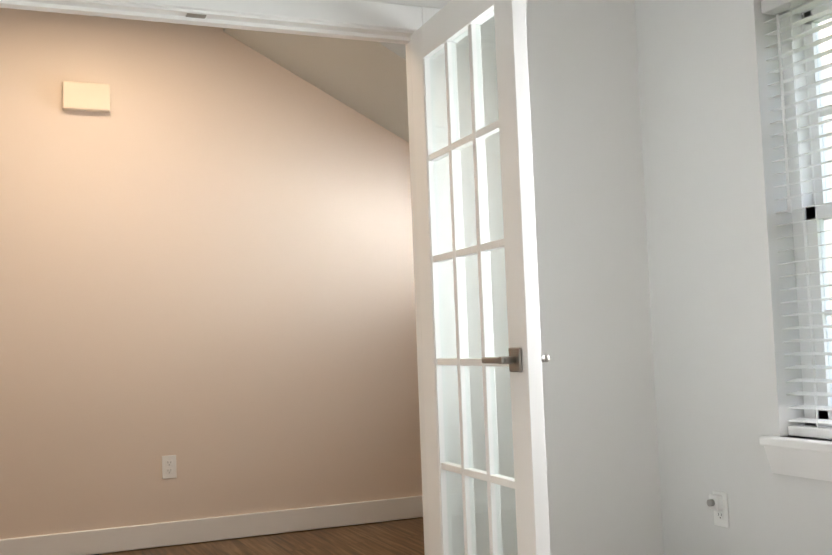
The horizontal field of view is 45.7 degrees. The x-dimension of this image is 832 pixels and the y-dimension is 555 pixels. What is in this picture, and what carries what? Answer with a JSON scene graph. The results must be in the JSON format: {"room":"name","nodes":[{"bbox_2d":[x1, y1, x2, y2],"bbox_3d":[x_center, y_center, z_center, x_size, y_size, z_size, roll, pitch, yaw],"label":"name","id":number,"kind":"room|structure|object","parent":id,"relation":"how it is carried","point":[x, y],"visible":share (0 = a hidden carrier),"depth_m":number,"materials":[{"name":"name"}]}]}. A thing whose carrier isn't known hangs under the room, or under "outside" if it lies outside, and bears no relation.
{"room":"empty room","nodes":[
{"label":"empty room","id":0,"kind":"room"},
{"bbox_2d":[0,8,421,538],"bbox_3d":[-1.102,-0.009,5.249,5.500,2.740,0.120,-1,-4,-23],"label":"wall","id":1,"kind":"structure","parent":0,"point":[206,260],"depth_m":5.16,"materials":[{"name":"beige paint"}]},
{"bbox_2d":[62,81,110,112],"bbox_3d":[-1.665,-0.917,4.991,0.230,0.140,0.044,-1,-4,-23],"label":"box","id":2,"kind":"object","parent":1,"relation":"attached to","point":[85,96],"visible":0.96,"depth_m":4.97,"materials":[{"name":"beige"}]},
{"bbox_2d":[162,455,176,478],"bbox_3d":[-1.257,0.961,5.034,0.072,0.116,0.008,-1,-4,-23],"label":"outlet","id":3,"kind":"object","parent":1,"relation":"attached to","point":[169,470],"visible":1,"depth_m":5.03,"materials":[{"name":"white plastic"}]},
{"bbox_2d":[0,495,422,554],"bbox_3d":[-1.027,1.292,5.103,5.500,0.120,0.015,-1,-4,-23],"label":"baseboard","id":4,"kind":"structure","parent":1,"relation":"attached to","point":[124,538],"depth_m":5.08,"materials":[{"name":"white wood"}]},
{"bbox_2d":[95,517,424,554],"bbox_3d":[-0.648,1.333,4.217,5.500,0.096,2.330,-1,-4,-23],"label":"floor","id":5,"kind":"structure","parent":0,"point":[401,537],"depth_m":4.95,"materials":[{"name":"wood"}]},
{"bbox_2d":[223,28,408,141],"bbox_3d":[0.055,-0.886,5.256,1.950,1.077,0.899,-1,-4,-23],"label":"ceiling slope","id":6,"kind":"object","parent":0,"point":[367,79],"visible":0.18,"depth_m":5.18,"materials":[{"name":"white paint"}]},
{"bbox_2d":[365,0,831,554],"bbox_3d":[-0.269,-0.166,3.295,5.740,2.740,0.120,-1,-4,-23],"label":"wall","id":7,"kind":"structure","parent":0,"point":[602,455],"depth_m":3.59,"materials":[{"name":"white paint"}]},
{"bbox_2d":[0,0,464,554],"bbox_3d":[-0.674,0.141,3.097,1.701,2.133,0.152,-1,-4,-23],"label":"door frame","id":8,"kind":"structure","parent":7,"relation":"attached to","point":[364,20],"depth_m":3.31,"materials":[{"name":"white wood"}]},
{"bbox_2d":[410,0,549,554],"bbox_3d":[0.172,0.147,2.979,0.146,2.018,0.763,-1,-4,-21],"label":"french door","id":9,"kind":"structure","parent":7,"relation":"in","point":[448,26],"depth_m":2.91,"materials":[{"name":"white wood"}]},
{"bbox_2d":[634,0,831,554],"bbox_3d":[1.770,-0.334,1.878,0.220,2.740,4.340,-1,-4,-23],"label":"wall","id":10,"kind":"structure","parent":0,"point":[721,349],"depth_m":3.34,"materials":[{"name":"white paint"}]},
{"bbox_2d":[707,491,728,527],"bbox_3d":[1.011,0.781,3.335,0.051,0.116,0.072,-1,-4,-23],"label":"electrical outlet","id":11,"kind":"object","parent":10,"relation":"attached to","point":[717,502],"visible":1,"depth_m":3.32,"materials":[{"name":"white plastic"}]},
{"bbox_2d":[759,0,831,481],"bbox_3d":[1.367,-0.178,2.736,0.240,1.510,1.023,-1,-4,-23],"label":"window unit","id":12,"kind":"structure","parent":10,"relation":"in","point":[809,212],"depth_m":3.13,"materials":[{"name":"white plastic"}]},
{"bbox_2d":[761,0,831,439],"bbox_3d":[1.336,-0.252,2.725,0.082,1.423,0.927,-1,-4,-23],"label":"window blinds","id":13,"kind":"object","parent":12,"relation":"attached to","point":[774,7],"visible":0.98,"depth_m":3.06,"materials":[{"name":"white plastic"}]}
]}

